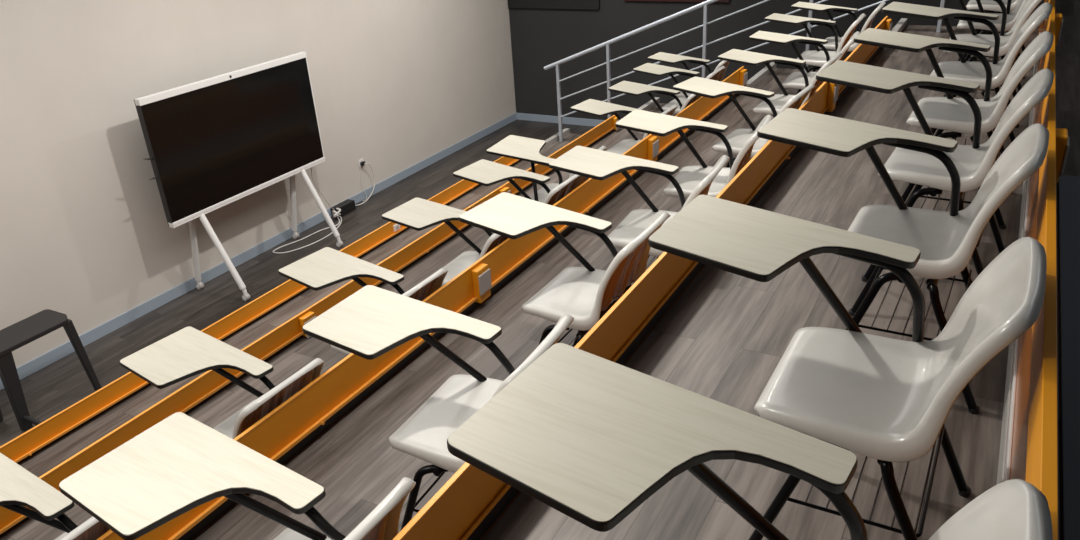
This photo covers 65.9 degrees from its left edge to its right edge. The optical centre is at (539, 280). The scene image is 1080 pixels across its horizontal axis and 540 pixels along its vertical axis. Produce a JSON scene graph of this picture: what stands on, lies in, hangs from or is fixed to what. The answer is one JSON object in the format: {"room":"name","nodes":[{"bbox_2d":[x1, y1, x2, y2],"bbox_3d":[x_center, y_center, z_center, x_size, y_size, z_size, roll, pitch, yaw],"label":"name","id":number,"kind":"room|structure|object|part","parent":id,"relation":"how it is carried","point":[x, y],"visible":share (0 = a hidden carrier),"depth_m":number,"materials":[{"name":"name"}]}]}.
{"room":"lecture hall","nodes":[
{"label":"lecture hall","id":0,"kind":"room"},
{"bbox_2d":[0,0,515,367],"bbox_3d":[-3.681,-1.815,6.890,0.150,4.650,13.355,11,30,27],"label":"wall","id":1,"kind":"structure","parent":0,"point":[86,236],"depth_m":7.49,"materials":[{"name":"grey paint"}]},
{"bbox_2d":[0,113,516,389],"bbox_3d":[-3.483,0.143,7.810,0.014,0.107,13.055,11,30,27],"label":"baseboard","id":2,"kind":"structure","parent":1,"relation":"attached to","point":[65,349],"depth_m":8.27,"materials":[{"name":"blue"}]},
{"bbox_2d":[358,159,365,167],"bbox_3d":[-2.106,-1.396,9.877,0.045,0.090,0.090,11,30,27],"label":"wall socket","id":3,"kind":"object","parent":1,"relation":"attached to","point":[361,162],"visible":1,"depth_m":9.86,"materials":[{"name":"white"}]},
{"bbox_2d":[355,163,374,205],"bbox_3d":[-2.102,-1.150,9.879,0.035,0.441,0.485,8,28,22],"label":"power cable","id":4,"kind":"object","parent":3,"relation":"attached to","point":[364,163],"visible":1,"depth_m":10.02,"materials":[{"name":"white plastic"}]},
{"bbox_2d":[0,120,593,445],"bbox_3d":[-2.613,0.400,7.409,1.986,0.100,13.055,11,30,27],"label":"floor","id":5,"kind":"structure","parent":0,"point":[61,384],"depth_m":7.90,"materials":[{"name":"grey wood"}]},
{"bbox_2d":[0,309,101,430],"bbox_3d":[-3.650,0.673,6.135,0.589,0.655,0.637,11,30,27],"label":"stool","id":6,"kind":"object","parent":5,"relation":"on","point":[25,331],"visible":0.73,"depth_m":6.02,"materials":[{"name":"grey plastic"}]},
{"bbox_3d":[-3.747,0.782,5.948,0.070,0.635,0.114,11,30,27],"label":"leg","id":7,"kind":"part","parent":6,"relation":"part of","materials":[{"name":"grey plastic"}]},
{"bbox_3d":[-3.757,0.375,6.054,0.330,0.038,0.590,11,30,27],"label":"seat","id":8,"kind":"part","parent":6,"relation":"part of","materials":[{"name":"grey plastic"}]},
{"bbox_3d":[-3.482,0.577,6.330,0.075,0.635,0.094,11,30,27],"label":"leg","id":9,"kind":"part","parent":6,"relation":"part of","materials":[{"name":"grey plastic"}]},
{"bbox_2d":[134,52,342,300],"bbox_3d":[-2.763,-0.996,7.948,0.688,1.942,2.048,11,30,27],"label":"display","id":10,"kind":"object","parent":5,"relation":"on","point":[212,143],"visible":1,"depth_m":7.70,"materials":[{"name":"glass"}]},
{"bbox_3d":[-3.261,-0.973,7.062,0.033,1.044,0.006,11,30,27],"label":"trim","id":11,"kind":"part","parent":10,"relation":"part of","materials":[{"name":"black"}]},
{"bbox_3d":[-3.220,-0.453,7.721,0.263,1.034,0.058,11,30,27],"label":"stand leg","id":12,"kind":"part","parent":10,"relation":"part of","materials":[{"name":"white"}]},
{"bbox_3d":[-2.916,-0.271,7.629,0.390,0.728,0.058,11,30,27],"label":"stand leg","id":13,"kind":"part","parent":10,"relation":"part of","materials":[{"name":"white"}]},
{"bbox_3d":[-2.783,-1.372,7.813,0.006,1.042,1.946,11,30,27],"label":"display panel","id":14,"kind":"part","parent":10,"relation":"part of","materials":[{"name":"black glass"}]},
{"bbox_3d":[-2.594,-0.992,8.734,0.263,1.034,0.058,11,30,27],"label":"stand leg","id":15,"kind":"part","parent":10,"relation":"part of","materials":[{"name":"white"}]},
{"bbox_3d":[-2.327,-1.778,8.576,0.033,1.044,0.012,11,30,27],"label":"trim","id":16,"kind":"part","parent":10,"relation":"part of","materials":[{"name":"white"}]},
{"bbox_3d":[-2.290,-0.810,8.642,0.390,0.728,0.058,11,30,27],"label":"stand leg","id":17,"kind":"part","parent":10,"relation":"part of","materials":[{"name":"white"}]},
{"bbox_2d":[311,167,334,209],"bbox_3d":[-2.371,-1.003,9.097,0.045,0.705,0.476,0,26,7],"label":"hanging cable","id":18,"kind":"object","parent":10,"relation":"hanging from","point":[311,167],"visible":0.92,"depth_m":8.98,"materials":[{"name":"white plastic"}]},
{"bbox_2d":[0,156,520,463],"bbox_3d":[-2.271,0.628,5.987,0.044,0.703,10.890,11,30,27],"label":"board","id":19,"kind":"object","parent":5,"relation":"on","point":[26,445],"visible":0.3,"depth_m":5.80,"materials":[{"name":"orange wood"}]},
{"bbox_2d":[393,224,400,231],"bbox_3d":[-1.287,-0.482,7.492,0.010,0.060,0.090,11,30,27],"label":"socket","id":20,"kind":"object","parent":19,"relation":"attached to","point":[396,227],"depth_m":7.48,"materials":[{"name":"grey"}]},
{"bbox_2d":[273,216,341,253],"bbox_3d":[-2.451,-0.504,9.070,0.302,0.036,1.052,11,30,27],"label":"cable","id":21,"kind":"object","parent":5,"relation":"on","point":[338,216],"visible":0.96,"depth_m":8.96,"materials":[{"name":"white plastic"}]},
{"bbox_2d":[333,208,340,217],"bbox_3d":[-2.304,-0.759,9.407,0.092,0.101,0.126,11,30,27],"label":"knot","id":22,"kind":"object","parent":5,"relation":"on","point":[334,211],"visible":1,"depth_m":9.38,"materials":[{"name":"white"}]},
{"bbox_2d":[331,199,355,217],"bbox_3d":[-2.280,-0.838,9.640,0.110,0.112,0.306,11,30,27],"label":"power strip","id":23,"kind":"object","parent":5,"relation":"on","point":[348,205],"visible":0.94,"depth_m":9.61,"materials":[{"name":"black plastic"}]},
{"bbox_2d":[19,133,580,476],"bbox_3d":[-1.776,0.801,5.748,1.159,0.548,10.950,11,30,27],"label":"floor","id":24,"kind":"structure","parent":0,"point":[42,462],"depth_m":5.95,"materials":[{"name":"grey wood"}]},
{"bbox_2d":[0,115,620,537],"bbox_3d":[-1.277,0.375,5.239,0.062,0.605,10.890,11,30,27],"label":"board","id":25,"kind":"object","parent":24,"relation":"on","point":[209,384],"visible":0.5,"depth_m":4.73,"materials":[{"name":"orange wood"}]},
{"bbox_3d":[-1.363,0.278,4.976,0.008,0.105,0.104,11,30,27],"label":"plate","id":26,"kind":"part","parent":25,"relation":"part of","materials":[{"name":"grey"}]},
{"bbox_2d":[541,128,569,150],"bbox_3d":[0.105,-1.611,9.747,0.057,0.090,0.980,11,30,27],"label":"trim","id":27,"kind":"structure","parent":24,"relation":"on","point":[566,131],"depth_m":9.82,"materials":[{"name":"plastic"}]},
{"bbox_2d":[544,0,944,141],"bbox_3d":[2.384,-2.567,8.025,5.416,2.997,0.043,11,30,27],"label":"stair railing","id":28,"kind":"object","parent":24,"relation":"on","point":[704,4],"visible":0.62,"depth_m":8.71,"materials":[{"name":"metal"}]},
{"bbox_3d":[0.224,-2.054,9.631,0.032,0.912,0.040,11,30,27],"label":"post","id":29,"kind":"part","parent":28,"relation":"part of","materials":[{"name":"metal"}]},
{"bbox_3d":[0.772,-2.061,9.290,0.032,1.162,0.040,11,30,27],"label":"post","id":30,"kind":"part","parent":28,"relation":"part of","materials":[{"name":"metal"}]},
{"bbox_3d":[2.360,-2.938,7.842,5.416,2.170,0.043,11,30,27],"label":"handrail","id":31,"kind":"part","parent":28,"relation":"part of","materials":[{"name":"metal"}]},
{"bbox_3d":[1.698,-2.277,8.603,0.032,1.134,0.040,11,30,27],"label":"post","id":32,"kind":"part","parent":28,"relation":"part of","materials":[{"name":"metal"}]},
{"bbox_3d":[2.578,-2.491,7.946,0.032,1.089,0.040,11,30,27],"label":"post","id":33,"kind":"part","parent":28,"relation":"part of","materials":[{"name":"metal"}]},
{"bbox_3d":[3.543,-2.710,7.233,0.032,1.072,0.040,11,30,27],"label":"post","id":34,"kind":"part","parent":28,"relation":"part of","materials":[{"name":"metal"}]},
{"bbox_2d":[0,103,675,539],"bbox_3d":[-0.721,0.799,5.096,1.279,1.004,10.950,11,30,27],"label":"floor","id":35,"kind":"structure","parent":0,"point":[302,352],"depth_m":4.76,"materials":[{"name":"grey wood"}]},
{"bbox_2d":[0,453,109,539],"bbox_3d":[-1.663,1.020,2.764,0.758,0.768,0.489,11,30,27],"label":"chair","id":36,"kind":"object","parent":35,"relation":"on","point":[19,488],"visible":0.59,"depth_m":2.67,"materials":[{"name":"white plastic"}]},
{"bbox_3d":[-1.423,0.872,2.546,0.153,0.319,0.362,11,30,27],"label":"panel","id":37,"kind":"part","parent":36,"relation":"part of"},
{"bbox_2d":[120,326,323,438],"bbox_3d":[-1.244,0.656,3.448,0.758,0.768,0.489,11,30,28],"label":"chair","id":38,"kind":"object","parent":35,"relation":"on","point":[188,352],"visible":0.47,"depth_m":3.33,"materials":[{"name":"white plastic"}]},
{"bbox_3d":[-1.006,0.511,3.226,0.153,0.319,0.362,11,30,28],"label":"panel","id":39,"kind":"part","parent":38,"relation":"part of","materials":[{"name":"wood"}]},
{"bbox_2d":[278,247,447,355],"bbox_3d":[-0.831,0.288,4.141,0.758,0.768,0.489,12,30,28],"label":"chair","id":40,"kind":"object","parent":35,"relation":"on","point":[323,268],"visible":0.27,"depth_m":4.03,"materials":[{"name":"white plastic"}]},
{"bbox_3d":[-0.595,0.144,3.917,0.153,0.319,0.362,12,30,28],"label":"panel","id":41,"kind":"part","parent":40,"relation":"part of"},
{"bbox_2d":[97,66,747,539],"bbox_3d":[-0.185,0.141,4.440,0.062,0.689,10.890,11,30,27],"label":"board","id":42,"kind":"object","parent":35,"relation":"on","point":[287,430],"visible":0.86,"depth_m":3.67,"materials":[{"name":"orange wood"}]},
{"bbox_3d":[-0.274,0.006,4.159,0.008,0.105,0.104,11,30,27],"label":"plate","id":43,"kind":"part","parent":42,"relation":"part of","materials":[{"name":"grey"}]},
{"bbox_3d":[0.827,-0.943,5.942,0.008,0.105,0.104,11,30,27],"label":"plate","id":44,"kind":"part","parent":42,"relation":"part of","materials":[{"name":"grey"}]},
{"bbox_3d":[1.894,-1.862,7.670,0.008,0.105,0.104,11,30,27],"label":"plate","id":45,"kind":"part","parent":42,"relation":"part of","materials":[{"name":"grey"}]},
{"bbox_2d":[382,198,506,286],"bbox_3d":[-0.442,-0.031,4.738,0.758,0.768,0.489,10,29,26],"label":"chair","id":46,"kind":"object","parent":35,"relation":"on","point":[418,214],"visible":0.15,"depth_m":4.66,"materials":[{"name":"white plastic"}]},
{"bbox_3d":[-0.199,-0.181,4.525,0.153,0.319,0.362,10,29,26],"label":"panel","id":47,"kind":"part","parent":46,"relation":"part of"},
{"bbox_2d":[453,159,582,204],"bbox_3d":[-0.109,-0.333,5.309,0.758,0.768,0.489,11,30,28],"label":"chair","id":48,"kind":"object","parent":35,"relation":"on","point":[482,172],"visible":0.3,"depth_m":5.19,"materials":[{"name":"white plastic"}]},
{"bbox_3d":[0.129,-0.479,5.088,0.153,0.319,0.362,11,30,28],"label":"panel","id":49,"kind":"part","parent":48,"relation":"part of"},
{"bbox_2d":[486,135,606,202],"bbox_3d":[0.060,-0.550,5.728,0.758,0.768,0.489,10,29,26],"label":"chair","id":50,"kind":"object","parent":35,"relation":"on","point":[512,146],"visible":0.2,"depth_m":5.61,"materials":[{"name":"white plastic"}]},
{"bbox_3d":[0.295,-0.693,5.501,0.153,0.319,0.362,10,29,26],"label":"panel","id":51,"kind":"part","parent":50,"relation":"part of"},
{"bbox_2d":[570,99,677,153],"bbox_3d":[0.668,-1.002,6.566,0.758,0.768,0.489,12,30,28],"label":"chair","id":52,"kind":"object","parent":35,"relation":"on","point":[598,108],"visible":0.27,"depth_m":6.49,"materials":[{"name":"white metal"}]},
{"bbox_2d":[638,97,659,110],"bbox_3d":[1.094,-1.827,9.021,0.057,0.090,0.980,11,30,27],"label":"trim","id":53,"kind":"structure","parent":35,"relation":"on","point":[650,104],"depth_m":9.16,"materials":[{"name":"plastic"}]},
{"bbox_2d":[608,81,700,133],"bbox_3d":[1.002,-1.274,7.076,0.758,0.768,0.489,10,29,26],"label":"chair","id":54,"kind":"object","parent":35,"relation":"on","point":[626,87],"visible":0.21,"depth_m":6.96,"materials":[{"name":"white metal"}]},
{"bbox_3d":[1.245,-1.425,6.863,0.153,0.319,0.362,10,29,26],"label":"panel","id":55,"kind":"part","parent":54,"relation":"part of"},
{"bbox_2d":[633,63,725,115],"bbox_3d":[1.274,-1.578,7.656,0.758,0.768,0.489,11,30,28],"label":"chair","id":56,"kind":"object","parent":35,"relation":"on","point":[648,68],"visible":0.4,"depth_m":7.55,"materials":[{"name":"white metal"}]},
{"bbox_3d":[1.513,-1.724,7.435,0.153,0.319,0.362,11,30,28],"label":"panel","id":57,"kind":"part","parent":56,"relation":"part of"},
{"bbox_2d":[648,52,729,96],"bbox_3d":[1.460,-1.797,8.077,0.758,0.768,0.489,10,29,26],"label":"chair","id":58,"kind":"object","parent":35,"relation":"on","point":[669,58],"visible":0.25,"depth_m":7.97,"materials":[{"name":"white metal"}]},
{"bbox_3d":[1.703,-1.946,7.863,0.153,0.319,0.362,10,29,26],"label":"panel","id":59,"kind":"part","parent":58,"relation":"part of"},
{"bbox_2d":[193,68,818,539],"bbox_3d":[0.350,0.802,4.436,1.196,1.457,10.950,11,30,27],"label":"floor","id":60,"kind":"structure","parent":0,"point":[356,464],"depth_m":3.64,"materials":[{"name":"grey wood"}]},
{"bbox_2d":[59,412,415,539],"bbox_3d":[-0.674,0.801,2.050,0.758,0.768,0.489,11,30,27],"label":"chair","id":61,"kind":"object","parent":60,"relation":"on","point":[179,464],"visible":1,"depth_m":1.95,"materials":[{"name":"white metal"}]},
{"bbox_3d":[-0.434,0.654,1.833,0.153,0.319,0.362,11,30,27],"label":"panel","id":62,"kind":"part","parent":61,"relation":"part of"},
{"bbox_2d":[302,285,573,530],"bbox_3d":[-0.288,0.465,2.682,0.758,0.768,0.489,9,29,24],"label":"chair","id":63,"kind":"object","parent":60,"relation":"on","point":[373,321],"visible":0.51,"depth_m":2.58,"materials":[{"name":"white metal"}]},
{"bbox_3d":[-0.374,0.723,2.587,0.230,0.398,0.050,3,27,14],"label":"leg","id":64,"kind":"part","parent":63,"relation":"part of","materials":[{"name":"black metal"}]},
{"bbox_3d":[-0.203,0.486,2.631,0.154,0.039,0.420,9,29,24],"label":"seat frame","id":65,"kind":"part","parent":63,"relation":"part of","materials":[{"name":"black metal"}]},
{"bbox_2d":[459,192,669,346],"bbox_3d":[0.113,0.084,3.404,0.758,0.768,0.489,11,30,28],"label":"chair","id":66,"kind":"object","parent":60,"relation":"on","point":[586,293],"visible":0.88,"depth_m":3.29,"materials":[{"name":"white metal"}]},
{"bbox_3d":[0.014,0.340,3.315,0.230,0.398,0.050,5,28,18],"label":"leg","id":67,"kind":"part","parent":66,"relation":"part of","materials":[{"name":"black metal"}]},
{"bbox_3d":[0.232,0.385,3.212,0.197,0.386,0.059,11,30,28],"label":"leg","id":68,"kind":"part","parent":66,"relation":"part of","materials":[{"name":"black metal"}]},
{"bbox_3d":[0.194,0.108,3.348,0.154,0.039,0.420,11,30,28],"label":"seat frame","id":69,"kind":"part","parent":66,"relation":"part of","materials":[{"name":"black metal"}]},
{"bbox_3d":[0.351,-0.062,3.183,0.153,0.319,0.362,11,30,28],"label":"panel","id":70,"kind":"part","parent":66,"relation":"part of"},
{"bbox_2d":[549,146,729,284],"bbox_3d":[0.474,-0.209,3.953,0.758,0.768,0.489,9,29,24],"label":"chair","id":71,"kind":"object","parent":60,"relation":"on","point":[592,163],"visible":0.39,"depth_m":3.86,"materials":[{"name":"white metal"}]},
{"bbox_3d":[0.722,-0.364,3.749,0.153,0.319,0.362,9,29,24],"label":"panel","id":72,"kind":"part","parent":71,"relation":"part of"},
{"bbox_2d":[393,16,892,539],"bbox_3d":[0.836,-0.076,3.694,0.062,0.711,10.890,11,30,27],"label":"board","id":73,"kind":"object","parent":60,"relation":"on","point":[470,503],"visible":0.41,"depth_m":2.78,"materials":[{"name":"orange wood"}]},
{"bbox_3d":[1.847,-1.169,5.191,0.008,0.105,0.104,11,30,27],"label":"plate","id":74,"kind":"part","parent":73,"relation":"part of","materials":[{"name":"grey"}]},
{"bbox_2d":[615,110,772,197],"bbox_3d":[0.826,-0.499,4.495,0.758,0.768,0.489,8,29,23],"label":"chair","id":75,"kind":"object","parent":60,"relation":"on","point":[688,178],"visible":0.65,"depth_m":4.40,"materials":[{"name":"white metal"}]},
{"bbox_3d":[1.076,-0.656,4.296,0.153,0.319,0.362,8,29,23],"label":"panel","id":76,"kind":"part","parent":75,"relation":"part of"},
{"bbox_2d":[673,77,814,167],"bbox_3d":[1.225,-0.815,5.085,0.758,0.768,0.489,13,31,30],"label":"chair","id":77,"kind":"object","parent":60,"relation":"on","point":[704,87],"visible":0.49,"depth_m":4.98,"materials":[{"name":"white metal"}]},
{"bbox_3d":[1.455,-0.954,4.851,0.153,0.319,0.362,13,31,30],"label":"panel","id":78,"kind":"part","parent":77,"relation":"part of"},
{"bbox_2d":[746,62,776,87],"bbox_3d":[2.188,-2.021,8.243,0.057,0.090,0.980,11,30,27],"label":"trim","id":79,"kind":"structure","parent":60,"relation":"on","point":[764,72],"depth_m":8.14,"materials":[{"name":"plastic"}]},
{"bbox_2d":[718,49,841,117],"bbox_3d":[1.642,-1.188,5.788,0.758,0.768,0.489,11,30,28],"label":"chair","id":80,"kind":"object","parent":60,"relation":"on","point":[734,55],"visible":0.44,"depth_m":5.68,"materials":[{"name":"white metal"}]},
{"bbox_3d":[1.880,-1.334,5.567,0.153,0.319,0.362,11,30,28],"label":"panel","id":81,"kind":"part","parent":80,"relation":"part of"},
{"bbox_2d":[749,31,860,91],"bbox_3d":[1.995,-1.494,6.363,0.758,0.768,0.489,9,29,25],"label":"chair","id":82,"kind":"object","parent":60,"relation":"on","point":[796,80],"visible":0.59,"depth_m":6.26,"materials":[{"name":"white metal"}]},
{"bbox_2d":[764,13,865,93],"bbox_3d":[2.296,-1.847,7.040,0.758,0.768,0.489,10,29,26],"label":"chair","id":83,"kind":"object","parent":60,"relation":"on","point":[816,58],"visible":0.65,"depth_m":6.93,"materials":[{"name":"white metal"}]},
{"bbox_3d":[2.208,-1.595,6.958,0.228,0.398,0.066,10,29,26],"label":"leg","id":84,"kind":"part","parent":83,"relation":"part of","materials":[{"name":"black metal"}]},
{"bbox_3d":[2.539,-1.997,6.828,0.153,0.319,0.362,10,29,26],"label":"panel","id":85,"kind":"part","parent":83,"relation":"part of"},
{"bbox_2d":[791,1,885,59],"bbox_3d":[2.662,-2.108,7.524,0.758,0.768,0.489,10,29,26],"label":"chair","id":86,"kind":"object","parent":60,"relation":"on","point":[799,5],"visible":0.48,"depth_m":7.39,"materials":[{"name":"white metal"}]},
{"bbox_3d":[2.906,-2.259,7.312,0.153,0.319,0.362,10,29,26],"label":"panel","id":87,"kind":"part","parent":86,"relation":"part of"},
{"bbox_2d":[482,25,1038,539],"bbox_3d":[1.360,0.788,3.805,1.140,1.920,10.950,11,30,27],"label":"floor","id":88,"kind":"structure","parent":0,"point":[724,338],"depth_m":2.85,"materials":[{"name":"grey wood"}]},
{"bbox_2d":[447,343,1052,539],"bbox_3d":[0.289,0.582,1.318,0.772,0.768,0.541,11,30,28],"label":"chair","id":89,"kind":"object","parent":88,"relation":"on","point":[589,437],"visible":1,"depth_m":1.23,"materials":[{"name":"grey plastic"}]},
{"bbox_2d":[648,195,1046,539],"bbox_3d":[0.672,0.245,1.953,0.762,0.768,0.491,11,30,28],"label":"chair","id":90,"kind":"object","parent":88,"relation":"on","point":[886,400],"visible":0.98,"depth_m":1.83,"materials":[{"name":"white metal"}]},
{"bbox_3d":[0.572,0.500,1.866,0.230,0.398,0.050,5,28,18],"label":"leg","id":91,"kind":"part","parent":90,"relation":"part of","materials":[{"name":"black metal"}]},
{"bbox_3d":[0.790,0.544,1.763,0.197,0.386,0.059,11,30,28],"label":"leg","id":92,"kind":"part","parent":90,"relation":"part of","materials":[{"name":"black metal"}]},
{"bbox_3d":[0.997,0.371,2.088,0.197,0.386,0.066,11,30,28],"label":"leg","id":93,"kind":"part","parent":90,"relation":"part of","materials":[{"name":"black metal"}]},
{"bbox_2d":[892,18,907,31],"bbox_3d":[3.209,-2.237,7.497,0.057,0.090,0.980,11,30,27],"label":"trim","id":94,"kind":"structure","parent":88,"relation":"on","point":[902,23],"depth_m":7.59,"materials":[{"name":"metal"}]},
{"bbox_2d":[757,108,1048,413],"bbox_3d":[1.085,-0.110,2.619,0.758,0.768,0.489,12,30,28],"label":"chair","id":95,"kind":"object","parent":88,"relation":"on","point":[946,242],"visible":0.87,"depth_m":2.51,"materials":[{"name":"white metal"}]},
{"bbox_3d":[1.206,-0.035,2.869,0.232,0.398,0.054,20,35,39],"label":"leg","id":96,"kind":"part","parent":95,"relation":"part of","materials":[{"name":"black metal"}]},
{"bbox_3d":[0.984,0.146,2.531,0.230,0.398,0.050,6,28,18],"label":"leg","id":97,"kind":"part","parent":95,"relation":"part of","materials":[{"name":"black metal"}]},
{"bbox_3d":[1.166,-0.085,2.562,0.154,0.039,0.420,12,30,28],"label":"seat frame","id":98,"kind":"part","parent":95,"relation":"part of","materials":[{"name":"black metal"}]},
{"bbox_3d":[1.200,0.192,2.426,0.197,0.386,0.059,12,30,28],"label":"leg","id":99,"kind":"part","parent":95,"relation":"part of","materials":[{"name":"black metal"}]},
{"bbox_3d":[1.411,0.019,2.748,0.197,0.386,0.066,12,30,28],"label":"leg","id":100,"kind":"part","parent":95,"relation":"part of","materials":[{"name":"black metal"}]},
{"bbox_2d":[816,60,1053,281],"bbox_3d":[1.455,-0.419,3.199,0.758,0.768,0.489,12,30,29],"label":"chair","id":101,"kind":"object","parent":88,"relation":"on","point":[973,162],"visible":0.84,"depth_m":3.08,"materials":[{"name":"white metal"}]},
{"bbox_3d":[1.350,-0.164,3.113,0.230,0.398,0.050,6,28,19],"label":"leg","id":102,"kind":"part","parent":101,"relation":"part of","materials":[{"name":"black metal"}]},
{"bbox_3d":[1.580,-0.343,3.446,0.232,0.398,0.054,21,35,40],"label":"leg","id":103,"kind":"part","parent":101,"relation":"part of","materials":[{"name":"black metal"}]},
{"bbox_3d":[1.534,-0.394,3.141,0.154,0.039,0.420,12,30,29],"label":"seat frame","id":104,"kind":"part","parent":101,"relation":"part of","materials":[{"name":"black metal"}]},
{"bbox_3d":[1.564,-0.117,3.004,0.197,0.386,0.059,12,30,29],"label":"leg","id":105,"kind":"part","parent":101,"relation":"part of","materials":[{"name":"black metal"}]},
{"bbox_3d":[1.783,-0.287,3.322,0.197,0.386,0.066,12,30,29],"label":"leg","id":106,"kind":"part","parent":101,"relation":"part of","materials":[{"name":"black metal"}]},
{"bbox_2d":[854,28,1053,228],"bbox_3d":[1.809,-0.724,3.772,0.758,0.768,0.489,11,30,28],"label":"chair","id":107,"kind":"object","parent":88,"relation":"on","point":[950,113],"visible":0.84,"depth_m":3.65,"materials":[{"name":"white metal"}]},
{"bbox_3d":[1.708,-0.468,3.684,0.230,0.398,0.050,6,28,18],"label":"leg","id":108,"kind":"part","parent":107,"relation":"part of","materials":[{"name":"black metal"}]},
{"bbox_3d":[1.929,-0.649,4.022,0.232,0.398,0.054,20,35,39],"label":"leg","id":109,"kind":"part","parent":107,"relation":"part of","materials":[{"name":"black metal"}]},
{"bbox_3d":[1.890,-0.699,3.716,0.154,0.039,0.420,11,30,28],"label":"seat frame","id":110,"kind":"part","parent":107,"relation":"part of","materials":[{"name":"black metal"}]},
{"bbox_3d":[1.925,-0.423,3.579,0.197,0.386,0.059,11,30,28],"label":"leg","id":111,"kind":"part","parent":107,"relation":"part of","materials":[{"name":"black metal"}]},
{"bbox_3d":[2.135,-0.596,3.902,0.197,0.386,0.066,11,30,28],"label":"leg","id":112,"kind":"part","parent":107,"relation":"part of","materials":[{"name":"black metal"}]},
{"bbox_2d":[882,2,1052,153],"bbox_3d":[2.191,-1.058,4.400,0.758,0.768,0.489,12,30,28],"label":"chair","id":113,"kind":"object","parent":88,"relation":"on","point":[962,70],"visible":0.78,"depth_m":4.29,"materials":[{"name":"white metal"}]},
{"bbox_3d":[2.094,-0.808,4.323,0.228,0.398,0.066,12,30,28],"label":"leg","id":114,"kind":"part","parent":113,"relation":"part of","materials":[{"name":"black metal"}]},
{"bbox_3d":[2.306,-0.757,4.207,0.197,0.386,0.059,12,30,28],"label":"leg","id":115,"kind":"part","parent":113,"relation":"part of","materials":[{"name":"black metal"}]},
{"bbox_3d":[2.517,-0.929,4.530,0.197,0.386,0.066,12,30,28],"label":"leg","id":116,"kind":"part","parent":113,"relation":"part of","materials":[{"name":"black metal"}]},
{"bbox_2d":[958,0,1024,60],"bbox_3d":[3.338,-2.045,6.256,0.758,0.768,0.489,11,30,28],"label":"chair","id":117,"kind":"object","parent":88,"relation":"on","point":[990,6],"visible":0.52,"depth_m":6.10,"materials":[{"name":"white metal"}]},
{"bbox_2d":[957,0,1026,90],"bbox_3d":[2.966,-1.721,5.646,0.758,0.768,0.489,10,29,26],"label":"chair","id":118,"kind":"object","parent":88,"relation":"on","point":[1012,16],"visible":0.44,"depth_m":5.52,"materials":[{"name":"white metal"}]},
{"bbox_3d":[3.049,-1.698,5.592,0.154,0.039,0.420,10,29,26],"label":"seat frame","id":119,"kind":"part","parent":118,"relation":"part of","materials":[{"name":"black metal"}]},
{"bbox_3d":[3.094,-1.422,5.456,0.197,0.386,0.059,10,29,26],"label":"leg","id":120,"kind":"part","parent":118,"relation":"part of","materials":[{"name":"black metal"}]},
{"bbox_2d":[943,0,1041,127],"bbox_3d":[2.582,-1.392,5.029,0.758,0.768,0.489,11,30,27],"label":"chair","id":121,"kind":"object","parent":88,"relation":"on","point":[1006,39],"visible":0.59,"depth_m":4.96,"materials":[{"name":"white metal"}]},
{"bbox_3d":[2.486,-1.136,4.938,0.230,0.398,0.050,5,27,17],"label":"leg","id":122,"kind":"part","parent":121,"relation":"part of","materials":[{"name":"black metal"}]},
{"bbox_3d":[2.907,-1.267,5.165,0.197,0.386,0.066,11,30,27],"label":"leg","id":123,"kind":"part","parent":121,"relation":"part of","materials":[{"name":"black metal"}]},
{"bbox_2d":[997,0,1069,539],"bbox_3d":[1.796,-0.284,2.991,0.068,0.665,10.890,11,30,27],"label":"board","id":124,"kind":"object","parent":88,"relation":"on","point":[1028,452],"visible":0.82,"depth_m":2.00,"materials":[{"name":"orange wood"}]},
{"bbox_3d":[1.547,0.179,2.720,0.012,0.104,9.850,11,30,27],"label":"riser skirting","id":125,"kind":"part","parent":124,"relation":"part of","materials":[{"name":"silver metal"}]},
{"bbox_3d":[1.544,0.104,2.682,0.008,0.025,9.850,11,30,27],"label":"riser trim","id":126,"kind":"part","parent":124,"relation":"part of","materials":[{"name":"orange"}]},
{"bbox_3d":[1.795,-0.192,3.041,0.008,0.458,10.890,11,30,27],"label":"riser panel","id":127,"kind":"part","parent":124,"relation":"part of","materials":[{"name":"wood"}]},
{"bbox_3d":[2.811,-1.356,4.497,0.008,0.105,0.104,11,30,27],"label":"plate","id":128,"kind":"part","parent":124,"relation":"part of","materials":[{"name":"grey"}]},
{"bbox_3d":[1.710,-0.407,2.714,0.008,0.105,0.104,11,30,27],"label":"plate","id":129,"kind":"part","parent":124,"relation":"part of","materials":[{"name":"orange"}]},
{"bbox_2d":[509,0,1043,119],"bbox_3d":[3.575,-3.762,9.892,9.200,4.650,0.150,11,30,27],"label":"wall","id":130,"kind":"structure","parent":0,"point":[540,38],"depth_m":11.47,"materials":[{"name":"grey paint"}]},
{"bbox_2d":[508,0,599,9],"bbox_3d":[0.155,-4.324,11.579,1.453,1.035,0.045,11,30,27],"label":"board","id":131,"kind":"object","parent":130,"relation":"attached to","point":[536,4],"visible":1,"depth_m":11.73,"materials":[{"name":"black"}]},
{"bbox_2d":[517,113,604,126],"bbox_3d":[3.668,-1.782,10.782,9.186,0.107,0.014,11,30,27],"label":"baseboard","id":132,"kind":"structure","parent":130,"relation":"attached to","point":[520,116],"depth_m":12.53,"materials":[{"name":"blue"}]},
{"bbox_2d":[624,0,729,1],"bbox_3d":[1.752,-4.075,10.722,1.450,0.910,0.050,11,30,27],"label":"board","id":133,"kind":"object","parent":130,"relation":"attached to","point":[624,0],"visible":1,"depth_m":10.85,"materials":[{"name":"black"}]},
{"bbox_2d":[1055,0,1079,539],"bbox_3d":[2.924,0.881,2.889,2.460,2.380,10.950,11,30,27],"label":"floor","id":134,"kind":"structure","parent":0,"point":[1067,50],"depth_m":3.65,"materials":[{"name":"grey wood"}]},
{"bbox_2d":[1058,175,1079,539],"bbox_3d":[1.658,0.122,1.889,0.825,0.008,2.015,11,30,27],"label":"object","id":135,"kind":"object","parent":134,"relation":"on","point":[1068,185],"visible":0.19,"depth_m":1.88,"materials":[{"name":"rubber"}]}
]}

